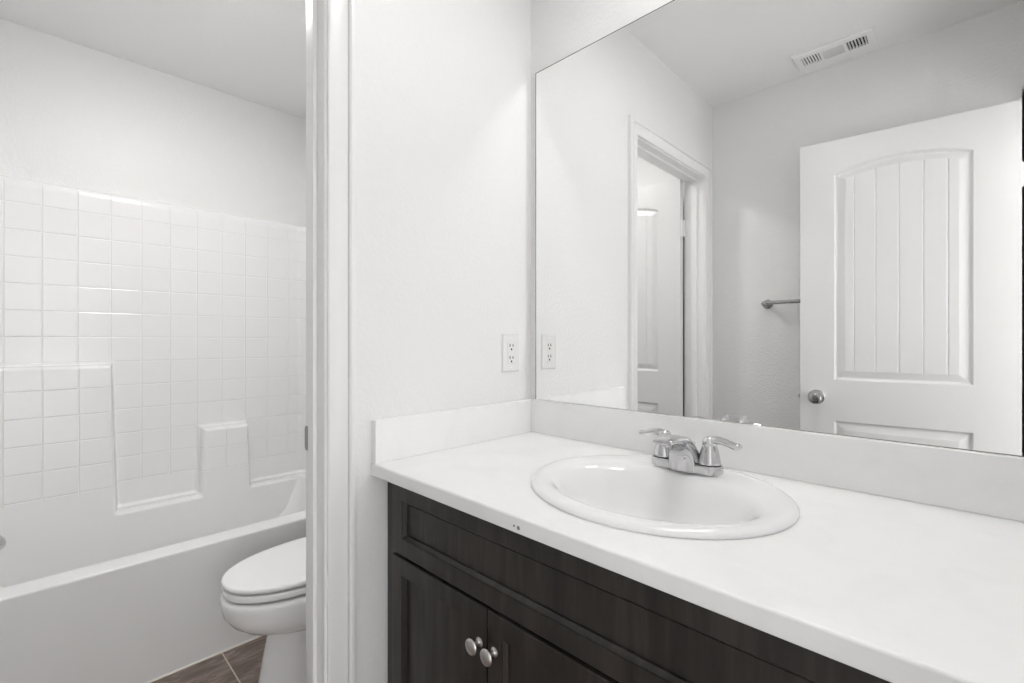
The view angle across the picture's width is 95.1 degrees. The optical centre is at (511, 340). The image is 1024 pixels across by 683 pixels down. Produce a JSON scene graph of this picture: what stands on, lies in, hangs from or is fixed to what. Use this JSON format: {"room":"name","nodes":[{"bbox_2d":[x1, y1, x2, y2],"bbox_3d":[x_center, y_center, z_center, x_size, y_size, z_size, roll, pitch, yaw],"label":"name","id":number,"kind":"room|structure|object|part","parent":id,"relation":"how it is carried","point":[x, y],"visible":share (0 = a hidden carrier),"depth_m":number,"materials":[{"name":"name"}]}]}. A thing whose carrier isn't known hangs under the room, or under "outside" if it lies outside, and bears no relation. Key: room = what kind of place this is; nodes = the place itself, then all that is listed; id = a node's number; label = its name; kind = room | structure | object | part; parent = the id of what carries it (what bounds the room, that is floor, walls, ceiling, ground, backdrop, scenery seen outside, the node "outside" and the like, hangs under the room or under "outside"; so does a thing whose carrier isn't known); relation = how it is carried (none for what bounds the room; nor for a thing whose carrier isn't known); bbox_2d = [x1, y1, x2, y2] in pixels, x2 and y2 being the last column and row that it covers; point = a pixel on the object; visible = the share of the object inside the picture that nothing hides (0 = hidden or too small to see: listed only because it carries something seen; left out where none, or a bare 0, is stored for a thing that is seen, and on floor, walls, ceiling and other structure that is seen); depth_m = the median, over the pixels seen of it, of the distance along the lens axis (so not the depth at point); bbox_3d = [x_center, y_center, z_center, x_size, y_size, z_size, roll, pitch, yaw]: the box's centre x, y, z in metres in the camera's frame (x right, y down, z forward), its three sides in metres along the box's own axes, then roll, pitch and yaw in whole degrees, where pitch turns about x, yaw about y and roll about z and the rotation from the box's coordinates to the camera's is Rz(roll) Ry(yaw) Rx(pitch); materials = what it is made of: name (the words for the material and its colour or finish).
{"room":"bathroom","nodes":[
{"label":"bathroom","id":0,"kind":"room"},
{"bbox_2d":[0,18,305,225],"bbox_3d":[-1.738,-0.059,2.218,0.100,2.430,1.496,0,0,44],"label":"wall","id":1,"kind":"structure","parent":0,"point":[74,115],"depth_m":2.16,"materials":[{"name":"white paint"}]},
{"bbox_2d":[0,0,305,118],"bbox_3d":[-0.385,-1.324,0.680,4.185,0.100,3.000,0,0,44],"label":"ceiling","id":2,"kind":"structure","parent":0,"point":[251,50],"depth_m":1.97,"materials":[{"name":"white paint"}]},
{"bbox_2d":[151,636,266,682],"bbox_3d":[-0.385,1.206,0.680,4.185,0.100,3.000,0,0,44],"label":"floor","id":3,"kind":"structure","parent":0,"point":[242,663],"depth_m":1.65,"materials":[{"name":"tile"}]},
{"bbox_2d":[0,175,305,682],"bbox_3d":[-1.385,0.254,1.958,0.766,1.805,1.370,0,0,44],"label":"bathtub","id":4,"kind":"object","parent":3,"relation":"on","point":[153,354],"visible":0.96,"depth_m":2.00,"materials":[{"name":"white plastic"}]},
{"bbox_2d":[0,535,5,549],"bbox_3d":[-1.784,0.681,1.548,0.080,0.080,0.154,0,0,44],"label":"tub spout","id":5,"kind":"object","parent":4,"relation":"attached to","point":[2,539],"visible":1,"depth_m":1.59,"materials":[{"name":"silver metal"}]},
{"bbox_2d":[0,472,305,682],"bbox_3d":[-1.386,0.949,1.960,0.760,0.415,1.370,0,0,44],"label":"basin","id":6,"kind":"object","parent":4,"relation":"in","point":[129,592],"depth_m":1.67,"materials":[{"name":"white ceramic"}]},
{"bbox_2d":[220,537,305,682],"bbox_3d":[-0.624,0.781,1.665,0.460,0.750,0.715,0,0,44],"label":"toilet","id":7,"kind":"object","parent":3,"relation":"on","point":[264,593],"visible":0.3,"depth_m":1.44,"materials":[{"name":"white ceramic"}]},
{"bbox_3d":[-0.703,0.766,1.585,0.333,0.021,0.482,0,0,44],"label":"seat","id":8,"kind":"part","parent":7,"relation":"part of","materials":[{"name":"white plastic"}]},
{"bbox_3d":[-0.701,0.740,1.587,0.335,0.021,0.490,0,0,44],"label":"lid","id":9,"kind":"part","parent":7,"relation":"part of","materials":[{"name":"white plastic"}]},
{"bbox_2d":[388,482,890,682],"bbox_3d":[0.278,0.737,0.894,1.160,0.838,0.560,0,0,44],"label":"vanity cabinet","id":10,"kind":"object","parent":3,"relation":"on","point":[472,599],"visible":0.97,"depth_m":0.78,"materials":[{"name":"brown wood"}]},
{"bbox_3d":[-0.154,0.766,0.975,0.320,0.550,0.020,0,0,44],"label":"door","id":11,"kind":"part","parent":10,"relation":"part of","materials":[{"name":"brown wood"}]},
{"bbox_3d":[-0.069,0.559,0.860,0.029,0.029,0.026,0,0,44],"label":"knob","id":12,"kind":"part","parent":10,"relation":"part of","materials":[{"name":"silver metal"}]},
{"bbox_3d":[-0.040,0.559,0.831,0.029,0.029,0.026,0,0,44],"label":"knob","id":13,"kind":"part","parent":10,"relation":"part of","materials":[{"name":"silver metal"}]},
{"bbox_3d":[0.077,0.766,0.748,0.322,0.550,0.020,0,0,44],"label":"door","id":14,"kind":"part","parent":10,"relation":"part of","materials":[{"name":"brown wood"}]},
{"bbox_2d":[371,399,1023,682],"bbox_3d":[0.280,0.252,0.895,1.163,0.130,0.560,0,0,44],"label":"countertop","id":15,"kind":"structure","parent":10,"relation":"on","point":[900,562],"depth_m":0.71,"materials":[{"name":"white stone"}]},
{"bbox_2d":[531,455,799,539],"bbox_3d":[0.272,0.358,0.909,0.492,0.163,0.442,0,0,44],"label":"sink","id":16,"kind":"object","parent":15,"relation":"in","point":[632,493],"visible":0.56,"depth_m":0.94,"materials":[{"name":"white ceramic"}]},
{"bbox_2d":[638,428,741,475],"bbox_3d":[0.378,0.237,1.012,0.176,0.083,0.169,0,0,2],"label":"faucet","id":17,"kind":"object","parent":15,"relation":"on","point":[672,451],"visible":1,"depth_m":0.98,"materials":[{"name":"silver metal"}]},
{"bbox_3d":[0.327,0.211,1.073,0.074,0.022,0.030,0,0,39],"label":"lever","id":18,"kind":"part","parent":17,"relation":"part of","materials":[{"name":"silver metal"}]},
{"bbox_3d":[0.344,0.241,1.059,0.045,0.042,0.045,0,0,44],"label":"handle","id":19,"kind":"part","parent":17,"relation":"part of","materials":[{"name":"silver metal"}]},
{"bbox_3d":[0.350,0.237,0.992,0.070,0.083,0.136,0,0,44],"label":"spout","id":20,"kind":"part","parent":17,"relation":"part of","materials":[{"name":"silver metal"}]},
{"bbox_3d":[0.380,0.270,1.024,0.157,0.017,0.054,0,0,44],"label":"plate","id":21,"kind":"part","parent":17,"relation":"part of","materials":[{"name":"silver metal"}]},
{"bbox_3d":[0.417,0.241,0.988,0.045,0.042,0.045,0,0,44],"label":"handle","id":22,"kind":"part","parent":17,"relation":"part of","materials":[{"name":"silver metal"}]},
{"bbox_3d":[0.434,0.211,0.968,0.030,0.022,0.083,0,0,-40],"label":"lever","id":23,"kind":"part","parent":17,"relation":"part of","materials":[{"name":"silver metal"}]},
{"bbox_2d":[305,426,307,450],"bbox_3d":[-0.476,0.227,1.088,0.014,0.056,0.006,0,0,44],"label":"strike plate","id":24,"kind":"object","parent":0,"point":[306,427],"visible":0.93,"depth_m":1.08,"materials":[{"name":"silver metal"}]},
{"bbox_2d":[356,0,530,682],"bbox_3d":[-0.497,-0.059,1.003,0.098,2.430,1.496,0,0,44],"label":"wall","id":25,"kind":"structure","parent":0,"point":[443,87],"depth_m":1.23,"materials":[{"name":"white paint"}]},
{"bbox_2d":[306,0,326,682],"bbox_3d":[-0.690,0.141,0.806,0.100,2.031,0.736,0,0,44],"label":"trim","id":26,"kind":"structure","parent":25,"relation":"attached to","point":[316,10],"depth_m":1.04,"materials":[{"name":"white paint"}]},
{"bbox_2d":[327,0,355,682],"bbox_3d":[-0.648,0.116,0.766,0.018,2.080,0.834,0,0,44],"label":"trim","id":27,"kind":"structure","parent":25,"relation":"attached to","point":[341,14],"depth_m":1.04,"materials":[{"name":"white paint"}]},
{"bbox_2d":[502,334,518,371],"bbox_3d":[-0.004,0.038,1.431,0.007,0.115,0.071,0,0,44],"label":"electrical outlet","id":28,"kind":"object","parent":25,"relation":"attached to","point":[510,342],"visible":1,"depth_m":1.43,"materials":[{"name":"white plastic"}]},
{"bbox_2d":[507,342,514,363],"bbox_3d":[-0.003,0.038,1.430,0.003,0.066,0.033,0,0,44],"label":"receptacle","id":29,"kind":"object","parent":28,"relation":"attached to","point":[510,345],"depth_m":1.43,"materials":[{"name":"white plastic"}]},
{"bbox_2d":[531,0,1023,456],"bbox_3d":[-0.108,-0.059,1.739,3.098,2.430,0.100,0,0,44],"label":"wall","id":30,"kind":"structure","parent":0,"point":[559,28],"depth_m":1.43,"materials":[{"name":"white paint"}]},
{"bbox_2d":[529,399,1023,521],"bbox_3d":[0.470,0.238,1.088,1.162,0.102,0.018,0,0,44],"label":"backsplash","id":31,"kind":"structure","parent":30,"relation":"attached to","point":[984,483],"depth_m":0.92,"materials":[{"name":"white stone"}]},
{"bbox_2d":[536,0,1023,455],"bbox_3d":[0.481,-0.329,1.087,1.134,1.030,0.005,0,0,44],"label":"wall mirror","id":32,"kind":"object","parent":30,"relation":"attached to","point":[806,215],"visible":1,"depth_m":0.98,"materials":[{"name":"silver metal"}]}
]}

